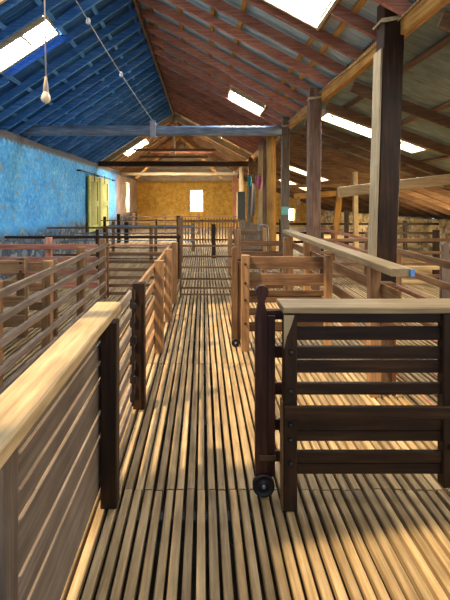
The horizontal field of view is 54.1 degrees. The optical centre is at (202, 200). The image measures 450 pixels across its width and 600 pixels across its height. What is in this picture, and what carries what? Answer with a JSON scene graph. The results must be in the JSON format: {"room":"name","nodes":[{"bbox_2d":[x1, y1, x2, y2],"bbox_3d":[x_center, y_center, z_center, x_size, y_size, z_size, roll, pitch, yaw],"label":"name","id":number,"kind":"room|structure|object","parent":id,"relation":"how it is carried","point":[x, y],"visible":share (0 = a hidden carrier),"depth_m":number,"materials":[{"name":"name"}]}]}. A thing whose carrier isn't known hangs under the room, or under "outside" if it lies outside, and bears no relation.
{"room":"farm building","nodes":[
{"label":"farm building","id":0,"kind":"room"},
{"bbox_2d":[0,129,137,279],"bbox_3d":[-4.313,0.533,13.350,0.474,4.035,28.300,0,0,0],"label":"wall","id":1,"kind":"structure","parent":0,"point":[42,187],"depth_m":11.50,"materials":[{"name":"blue paint"}]},
{"bbox_2d":[77,169,115,232],"bbox_3d":[-4.022,0.037,17.050,0.155,2.125,5.700,0,0,0],"label":"barn door","id":2,"kind":"structure","parent":1,"relation":"in","point":[98,188],"depth_m":16.65,"materials":[{"name":"yellow wood"}]},
{"bbox_2d":[0,0,182,176],"bbox_3d":[-2.800,-2.464,13.545,3.375,2.381,28.690,0,0,0],"label":"ceiling","id":3,"kind":"structure","parent":0,"point":[86,88],"depth_m":9.19,"materials":[{"name":"blue metal"}]},
{"bbox_2d":[0,15,64,76],"bbox_3d":[-2.840,-2.463,7.008,1.074,0.808,0.985,0,0,0],"label":"window","id":4,"kind":"structure","parent":3,"relation":"attached to","point":[27,45],"depth_m":7.08,"materials":[{"name":"white glass"}]},
{"bbox_2d":[41,0,50,102],"bbox_3d":[-1.250,-2.124,3.500,0.076,2.693,0.075,0,0,0],"label":"bulb","id":5,"kind":"object","parent":3,"relation":"hanging from","point":[45,97],"visible":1,"depth_m":3.49,"materials":[{"name":"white glass"}]},
{"bbox_2d":[123,139,148,156],"bbox_3d":[-2.950,-2.390,19.200,1.054,0.795,1.070,0,0,0],"label":"window","id":6,"kind":"structure","parent":3,"relation":"attached to","point":[144,142],"depth_m":19.70,"materials":[{"name":"white glass"}]},
{"bbox_2d":[135,145,243,180],"bbox_3d":[-0.750,-2.407,27.601,7.300,2.374,0.044,0,0,0],"label":"wall","id":7,"kind":"structure","parent":0,"point":[151,169],"depth_m":27.59,"materials":[{"name":"brown wood"}]},
{"bbox_2d":[3,227,449,599],"bbox_3d":[1.600,2.074,13.350,11.600,0.953,28.300,0,0,0],"label":"floor","id":8,"kind":"structure","parent":0,"point":[188,521],"depth_m":2.50,"materials":[{"name":"brown wood"}]},
{"bbox_2d":[0,257,27,337],"bbox_3d":[-3.040,1.135,5.170,1.920,0.931,0.131,0,0,0],"label":"fence","id":9,"kind":"object","parent":8,"relation":"on","point":[18,266],"visible":0.57,"depth_m":5.12,"materials":[{"name":"beige wood"}]},
{"bbox_2d":[29,259,57,334],"bbox_3d":[-1.903,1.150,5.286,0.335,0.900,0.109,0,0,0],"label":"fence","id":10,"kind":"object","parent":8,"relation":"on","point":[33,266],"visible":0.42,"depth_m":5.24,"materials":[{"name":"beige wood"}]},
{"bbox_2d":[0,237,97,287],"bbox_3d":[-2.860,1.100,7.248,2.280,1.000,0.134,0,0,0],"label":"fence","id":11,"kind":"object","parent":8,"relation":"on","point":[48,246],"visible":0.47,"depth_m":7.18,"materials":[{"name":"brown wood"}]},
{"bbox_2d":[0,239,107,394],"bbox_3d":[-1.661,1.115,4.423,0.153,0.971,5.845,0,0,0],"label":"fence","id":12,"kind":"object","parent":8,"relation":"on","point":[48,267],"visible":0.88,"depth_m":4.67,"materials":[{"name":"beige wood"}]},
{"bbox_2d":[107,244,171,296],"bbox_3d":[-1.035,1.147,7.227,1.084,0.867,0.048,0,0,0],"label":"gate","id":13,"kind":"object","parent":12,"relation":"attached to","point":[113,245],"visible":0.64,"depth_m":7.23,"materials":[{"name":"brown wood"}]},
{"bbox_2d":[0,302,120,599],"bbox_3d":[-0.537,1.090,1.620,0.175,1.020,1.840,0,0,0],"label":"fence","id":14,"kind":"object","parent":8,"relation":"on","point":[39,548],"visible":1,"depth_m":1.64,"materials":[{"name":"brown wood"}]},
{"bbox_2d":[4,229,180,278],"bbox_3d":[-2.250,1.090,9.023,3.600,1.020,0.095,0,0,0],"label":"fence","id":15,"kind":"object","parent":8,"relation":"on","point":[178,237],"visible":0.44,"depth_m":8.98,"materials":[{"name":"brown wood"}]},
{"bbox_2d":[47,217,182,262],"bbox_3d":[-2.288,1.015,11.491,3.524,1.170,0.139,0,0,0],"label":"fence","id":16,"kind":"object","parent":8,"relation":"on","point":[179,227],"visible":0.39,"depth_m":11.43,"materials":[{"name":"brown wood"}]},
{"bbox_2d":[75,221,194,250],"bbox_3d":[-2.150,1.125,13.988,3.800,0.950,0.124,0,0,0],"label":"fence","id":17,"kind":"object","parent":8,"relation":"on","point":[113,233],"visible":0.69,"depth_m":13.94,"materials":[{"name":"brown wood"}]},
{"bbox_2d":[101,214,176,242],"bbox_3d":[-2.465,1.050,16.997,2.930,1.101,0.146,0,0,0],"label":"fence","id":18,"kind":"object","parent":8,"relation":"on","point":[104,220],"visible":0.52,"depth_m":16.94,"materials":[{"name":"brown wood"}]},
{"bbox_2d":[132,242,177,409],"bbox_3d":[-0.479,1.115,5.205,0.134,0.970,3.690,0,0,0],"label":"fence","id":19,"kind":"object","parent":8,"relation":"on","point":[170,267],"visible":0.89,"depth_m":4.62,"materials":[{"name":"beige wood"}]},
{"bbox_2d":[114,289,136,442],"bbox_3d":[-0.528,1.120,2.892,0.056,0.902,0.904,0,0,0],"label":"gate","id":20,"kind":"object","parent":19,"relation":"attached to","point":[130,335],"visible":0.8,"depth_m":3.15,"materials":[{"name":"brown wood"}]},
{"bbox_2d":[121,214,236,234],"bbox_3d":[-1.225,1.100,20.991,5.650,1.001,0.138,0,0,0],"label":"fence","id":21,"kind":"object","parent":8,"relation":"on","point":[133,216],"visible":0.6,"depth_m":20.93,"materials":[{"name":"brown wood"}]},
{"bbox_2d":[180,244,233,296],"bbox_3d":[0.065,1.155,7.300,0.905,0.870,0.035,0,0,0],"label":"gate","id":22,"kind":"object","parent":8,"relation":"on","point":[181,245],"visible":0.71,"depth_m":7.29,"materials":[{"name":"brown wood"}]},
{"bbox_2d":[177,216,246,242],"bbox_3d":[0.318,1.075,16.410,2.605,1.050,0.121,0,0,0],"label":"picket fence","id":23,"kind":"object","parent":8,"relation":"on","point":[185,220],"visible":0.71,"depth_m":16.35,"materials":[{"name":"brown wood"}]},
{"bbox_2d":[212,224,215,257],"bbox_3d":[0.300,1.125,12.350,0.110,0.950,0.100,0,0,0],"label":"post","id":24,"kind":"object","parent":8,"relation":"on","point":[213,225],"visible":1,"depth_m":12.30,"materials":[{"name":"brown wood"}]},
{"bbox_2d":[233,175,236,228],"bbox_3d":[1.840,0.050,25.300,0.267,3.100,0.207,0,0,0],"label":"support post","id":25,"kind":"object","parent":8,"relation":"on","point":[234,176],"visible":0.7,"depth_m":25.20,"materials":[{"name":"brown wood"}]},
{"bbox_2d":[239,168,242,191],"bbox_3d":[1.839,0.000,21.201,0.232,3.200,0.232,0,0,0],"label":"support post","id":26,"kind":"object","parent":8,"relation":"on","point":[240,169],"visible":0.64,"depth_m":21.10,"materials":[{"name":"brown wood"}]},
{"bbox_2d":[236,192,244,219],"bbox_3d":[1.810,0.265,21.065,0.420,1.430,0.050,0,0,0],"label":"board","id":27,"kind":"object","parent":26,"relation":"attached to","point":[240,196],"visible":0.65,"depth_m":21.05,"materials":[{"name":"black paint"}]},
{"bbox_2d":[228,228,266,273],"bbox_3d":[0.975,1.100,9.711,0.861,1.001,0.112,0,0,0],"label":"panel","id":28,"kind":"object","parent":8,"relation":"on","point":[263,232],"visible":0.47,"depth_m":9.66,"materials":[{"name":"beige wood"}]},
{"bbox_2d":[248,157,253,223],"bbox_3d":[1.869,-0.050,17.200,0.205,3.300,0.208,0,0,0],"label":"support post","id":29,"kind":"object","parent":8,"relation":"on","point":[250,160],"visible":0.28,"depth_m":17.10,"materials":[{"name":"brown wood"}]},
{"bbox_2d":[98,161,247,166],"bbox_3d":[-1.155,-1.447,17.200,5.830,0.207,0.216,0,0,0],"label":"tie beam","id":30,"kind":"structure","parent":29,"relation":"attached to","point":[100,163],"depth_m":17.10,"materials":[{"name":"brown wood"}]},
{"bbox_2d":[240,220,265,248],"bbox_3d":[1.446,1.050,12.585,0.749,1.000,0.055,0,0,0],"label":"gate","id":31,"kind":"object","parent":8,"relation":"on","point":[244,225],"visible":0.48,"depth_m":12.59,"materials":[{"name":"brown wood"}]},
{"bbox_2d":[234,229,286,289],"bbox_3d":[0.959,1.030,7.210,0.897,1.141,0.110,0,0,0],"label":"panel","id":32,"kind":"object","parent":8,"relation":"on","point":[238,243],"visible":0.36,"depth_m":7.24,"materials":[{"name":"beige wood"}]},
{"bbox_2d":[258,145,262,225],"bbox_3d":[1.870,-0.100,14.200,0.210,3.401,0.155,0,0,0],"label":"support post","id":33,"kind":"object","parent":8,"relation":"on","point":[260,147],"visible":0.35,"depth_m":14.12,"materials":[{"name":"brown wood"}]},
{"bbox_3d":[1.575,-0.840,14.425,0.376,0.050,0.664,0,0,0],"label":"rail","id":34,"kind":"object","parent":33,"relation":"attached to","visible":0},
{"bbox_2d":[248,176,251,186],"bbox_3d":[1.550,-0.642,14.606,0.140,0.357,0.112,0,0,0],"label":"rag","id":35,"kind":"object","parent":34,"relation":"hanging from","point":[249,177],"visible":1,"depth_m":14.59,"materials":[{"name":"teal fabric"}]},
{"bbox_2d":[255,175,262,188],"bbox_3d":[1.780,-0.596,14.026,0.240,0.448,0.112,0,0,0],"label":"rag","id":36,"kind":"object","parent":34,"relation":"hanging from","point":[258,179],"visible":1,"depth_m":14.01,"materials":[{"name":"pink fabric"}]},
{"bbox_2d":[258,224,268,250],"bbox_3d":[1.540,1.083,11.200,0.268,0.994,0.028,0,0,0],"label":"hoop","id":37,"kind":"object","parent":8,"relation":"on","point":[260,224],"visible":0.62,"depth_m":11.19,"materials":[{"name":"metal"}]},
{"bbox_2d":[263,141,266,227],"bbox_3d":[1.870,-0.100,13.300,0.141,3.401,0.105,0,0,0],"label":"support post","id":38,"kind":"object","parent":8,"relation":"on","point":[264,142],"visible":0.62,"depth_m":13.25,"materials":[{"name":"brown wood"}]},
{"bbox_2d":[266,136,275,250],"bbox_3d":[1.834,-0.110,11.800,0.264,3.420,0.260,0,0,0],"label":"support post","id":39,"kind":"object","parent":8,"relation":"on","point":[271,142],"visible":0.8,"depth_m":11.69,"materials":[{"name":"brown wood"}]},
{"bbox_2d":[231,246,320,346],"bbox_3d":[0.814,1.050,4.854,1.003,1.097,0.103,0,0,0],"label":"gate","id":40,"kind":"object","parent":8,"relation":"on","point":[236,262],"visible":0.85,"depth_m":4.84,"materials":[{"name":"brown wood"}]},
{"bbox_2d":[280,117,289,271],"bbox_3d":[1.872,-0.150,9.991,0.214,3.502,0.211,0,0,0],"label":"support post","id":41,"kind":"object","parent":8,"relation":"on","point":[285,138],"visible":0.69,"depth_m":9.92,"materials":[{"name":"grey wood"}]},
{"bbox_2d":[22,121,281,137],"bbox_3d":[-1.145,-1.610,10.000,5.850,0.383,0.300,0,0,0],"label":"tie beam","id":42,"kind":"structure","parent":41,"relation":"attached to","point":[153,130],"depth_m":9.90,"materials":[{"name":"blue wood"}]},
{"bbox_2d":[76,0,152,120],"bbox_3d":[-1.495,-2.400,7.325,0.069,1.212,5.204,0,0,8],"label":"overhead wire","id":43,"kind":"object","parent":42,"relation":"attached to","point":[88,20],"visible":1,"depth_m":7.00,"materials":[{"name":"metal"}]},
{"bbox_2d":[241,255,332,351],"bbox_3d":[0.893,1.090,4.718,0.972,1.020,0.115,0,0,0],"label":"panel","id":44,"kind":"object","parent":8,"relation":"on","point":[248,262],"visible":0.72,"depth_m":4.75,"materials":[{"name":"beige wood"}]},
{"bbox_2d":[306,88,321,289],"bbox_3d":[1.842,-0.130,7.299,0.244,3.462,0.205,0,0,0],"label":"support post","id":45,"kind":"object","parent":8,"relation":"on","point":[314,103],"visible":0.83,"depth_m":7.21,"materials":[{"name":"brown wood"}]},
{"bbox_2d":[294,190,341,254],"bbox_3d":[3.175,0.650,12.010,1.362,1.919,0.120,0,0,0],"label":"prop","id":46,"kind":"object","parent":8,"relation":"on","point":[338,202],"visible":0.58,"depth_m":11.96,"materials":[{"name":"brown wood"}]},
{"bbox_2d":[252,284,432,497],"bbox_3d":[0.772,1.030,2.413,1.008,1.137,0.103,0,0,0],"label":"gate","id":47,"kind":"object","parent":8,"relation":"on","point":[266,351],"visible":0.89,"depth_m":2.40,"materials":[{"name":"brown wood"}]},
{"bbox_2d":[321,226,367,273],"bbox_3d":[3.242,1.110,10.950,0.118,0.981,4.900,0,0,0],"label":"fence","id":48,"kind":"object","parent":8,"relation":"on","point":[332,230],"visible":0.3,"depth_m":9.70,"materials":[{"name":"brown wood"}]},
{"bbox_2d":[282,230,414,397],"bbox_3d":[1.407,1.038,5.219,0.161,1.124,4.262,0,0,0],"label":"fence","id":49,"kind":"object","parent":8,"relation":"on","point":[376,288],"visible":0.62,"depth_m":3.93,"materials":[{"name":"beige wood"}]},
{"bbox_2d":[352,172,358,261],"bbox_3d":[3.985,0.420,11.499,0.150,2.362,0.106,0,0,0],"label":"post","id":50,"kind":"object","parent":8,"relation":"on","point":[354,174],"visible":0.69,"depth_m":11.45,"materials":[{"name":"brown wood"}]},
{"bbox_2d":[276,211,438,250],"bbox_3d":[4.600,0.950,13.486,5.200,1.300,0.129,0,0,0],"label":"fence","id":51,"kind":"object","parent":8,"relation":"on","point":[346,223],"visible":0.26,"depth_m":13.43,"materials":[{"name":"brown wood"}]},
{"bbox_2d":[277,298,449,510],"bbox_3d":[1.014,1.074,2.362,1.212,1.052,0.241,0,0,0],"label":"fence","id":52,"kind":"object","parent":8,"relation":"on","point":[297,422],"visible":1,"depth_m":2.29,"materials":[{"name":"brown wood"}]},
{"bbox_2d":[320,230,449,278],"bbox_3d":[4.699,1.075,8.386,5.003,1.050,0.129,0,0,0],"label":"fence","id":53,"kind":"object","parent":8,"relation":"on","point":[435,239],"visible":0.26,"depth_m":8.33,"materials":[{"name":"brown wood"}]},
{"bbox_2d":[368,4,403,285],"bbox_3d":[1.839,-0.193,4.418,0.318,3.591,0.240,0,0,0],"label":"support post","id":54,"kind":"object","parent":8,"relation":"on","point":[388,57],"visible":0.76,"depth_m":4.32,"materials":[{"name":"brown wood"}]},
{"bbox_2d":[381,281,394,381],"bbox_3d":[1.600,1.155,3.850,0.125,0.890,0.110,0,0,0],"label":"post","id":55,"kind":"object","parent":8,"relation":"on","point":[385,377],"visible":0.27,"depth_m":3.79,"materials":[{"name":"brown wood"}]},
{"bbox_2d":[392,285,436,404],"bbox_3d":[1.555,1.122,3.040,0.033,0.916,1.092,0,0,-1],"label":"gate","id":56,"kind":"object","parent":8,"relation":"on","point":[397,287],"visible":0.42,"depth_m":3.32,"materials":[{"name":"brown wood"}]},
{"bbox_2d":[402,266,438,298],"bbox_3d":[3.990,1.125,6.033,2.820,0.950,0.124,0,0,0],"label":"fence","id":57,"kind":"object","parent":8,"relation":"on","point":[412,267],"visible":0.28,"depth_m":5.97,"materials":[{"name":"brown wood"}]},
{"bbox_2d":[396,245,449,325],"bbox_3d":[2.405,1.075,4.275,0.119,1.050,2.550,0,0,0],"label":"fence","id":58,"kind":"object","parent":8,"relation":"on","point":[401,252],"visible":0.38,"depth_m":4.71,"materials":[{"name":"beige wood"}]},
{"bbox_2d":[439,242,449,297],"bbox_3d":[2.490,1.012,4.525,0.090,1.176,0.050,0,0,0],"label":"post","id":59,"kind":"object","parent":8,"relation":"on","point":[444,274],"visible":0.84,"depth_m":4.50,"materials":[{"name":"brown wood"}]},
{"bbox_2d":[137,181,322,226],"bbox_3d":[1.575,0.665,27.688,12.250,3.770,0.425,0,0,0],"label":"wall","id":60,"kind":"structure","parent":0,"point":[154,198],"depth_m":27.50,"materials":[{"name":"yellow paint"}]},
{"bbox_2d":[190,190,202,211],"bbox_3d":[-0.400,-0.010,27.703,0.840,1.380,0.055,0,0,0],"label":"window","id":61,"kind":"structure","parent":60,"relation":"in","point":[196,196],"depth_m":27.73,"materials":[{"name":"white glass"}]},
{"bbox_2d":[289,208,293,220],"bbox_3d":[5.475,0.850,27.703,0.550,0.800,0.055,0,0,0],"label":"window","id":62,"kind":"structure","parent":60,"relation":"in","point":[291,210],"depth_m":27.73,"materials":[{"name":"white glass"}]},
{"bbox_2d":[247,183,254,220],"bbox_3d":[1.620,0.072,14.906,0.300,1.344,0.112,0,0,0],"label":"coat","id":63,"kind":"object","parent":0,"point":[250,190],"visible":0.93,"depth_m":14.91,"materials":[{"name":"grey fabric"}]},
{"bbox_2d":[132,0,419,171],"bbox_3d":[0.345,-2.706,13.545,3.495,1.980,28.690,0,0,0],"label":"ceiling","id":64,"kind":"structure","parent":0,"point":[203,48],"depth_m":7.49,"materials":[{"name":"metal"}]},
{"bbox_2d":[103,115,247,160],"bbox_3d":[-1.129,-2.400,17.418,5.852,2.035,0.155,0,0,0],"label":"roof truss","id":65,"kind":"object","parent":64,"relation":"attached to","point":[171,118],"visible":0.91,"depth_m":17.40,"materials":[{"name":"brown wood"}]},
{"bbox_2d":[122,136,237,178],"bbox_3d":[-1.155,-2.185,22.008,5.790,2.231,0.275,0,0,0],"label":"roof truss","id":66,"kind":"object","parent":64,"relation":"attached to","point":[177,138],"visible":0.74,"depth_m":21.94,"materials":[{"name":"brown wood"}]},
{"bbox_2d":[220,137,239,147],"bbox_3d":[1.100,-2.361,18.200,0.843,0.576,1.070,0,0,0],"label":"window","id":67,"kind":"structure","parent":64,"relation":"attached to","point":[227,141],"depth_m":17.66,"materials":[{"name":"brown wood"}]},
{"bbox_2d":[227,86,266,115],"bbox_3d":[1.040,-2.393,10.400,0.903,0.608,0.770,0,0,0],"label":"window","id":68,"kind":"structure","parent":64,"relation":"attached to","point":[234,94],"depth_m":10.74,"materials":[{"name":"white glass"}]},
{"bbox_2d":[263,0,338,29],"bbox_3d":[0.860,-2.490,4.930,1.263,0.803,0.930,0,0,0],"label":"window","id":69,"kind":"structure","parent":64,"relation":"attached to","point":[289,7],"depth_m":5.36,"materials":[{"name":"white glass"}]},
{"bbox_2d":[234,0,449,172],"bbox_3d":[1.969,-1.720,13.325,0.125,0.191,28.250,0,0,0],"label":"beam","id":70,"kind":"structure","parent":64,"relation":"attached to","point":[416,15],"depth_m":5.22,"materials":[{"name":"brown wood"}]},
{"bbox_2d":[237,2,449,218],"bbox_3d":[4.899,-0.492,13.545,5.850,2.352,28.690,0,0,0],"label":"ceiling","id":71,"kind":"structure","parent":0,"point":[425,121],"depth_m":7.12,"materials":[{"name":"wood"}]},
{"bbox_2d":[279,179,305,189],"bbox_3d":[4.500,-0.663,19.600,2.124,0.932,1.270,0,0,0],"label":"window","id":72,"kind":"structure","parent":71,"relation":"attached to","point":[290,182],"depth_m":20.20,"materials":[{"name":"white glass"}]},
{"bbox_2d":[290,165,329,181],"bbox_3d":[3.500,-1.033,15.050,1.524,0.710,0.970,0,0,0],"label":"window","id":73,"kind":"structure","parent":71,"relation":"attached to","point":[292,168],"depth_m":15.50,"materials":[{"name":"white glass"}]},
{"bbox_2d":[276,184,351,187],"bbox_3d":[3.190,-0.445,13.000,2.421,0.130,0.100,0,0,0],"label":"rail","id":74,"kind":"object","parent":71,"relation":"attached to","point":[290,185],"visible":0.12,"depth_m":12.95,"materials":[{"name":"brown wood"}]},
{"bbox_2d":[321,108,428,153],"bbox_3d":[2.935,-1.242,7.600,1.754,0.795,0.570,0,0,0],"label":"window","id":75,"kind":"structure","parent":71,"relation":"attached to","point":[339,121],"depth_m":7.85,"materials":[{"name":"white glass"}]},
{"bbox_2d":[337,174,449,197],"bbox_3d":[3.410,-0.285,7.150,2.440,0.459,0.100,0,0,0],"label":"cross beam","id":76,"kind":"structure","parent":71,"relation":"attached to","point":[437,180],"depth_m":7.10,"materials":[{"name":"brown wood"}]},
{"bbox_2d":[321,210,449,255],"bbox_3d":[7.514,1.554,13.350,0.473,1.992,28.300,0,0,0],"label":"wall","id":77,"kind":"structure","parent":0,"point":[327,216],"depth_m":15.41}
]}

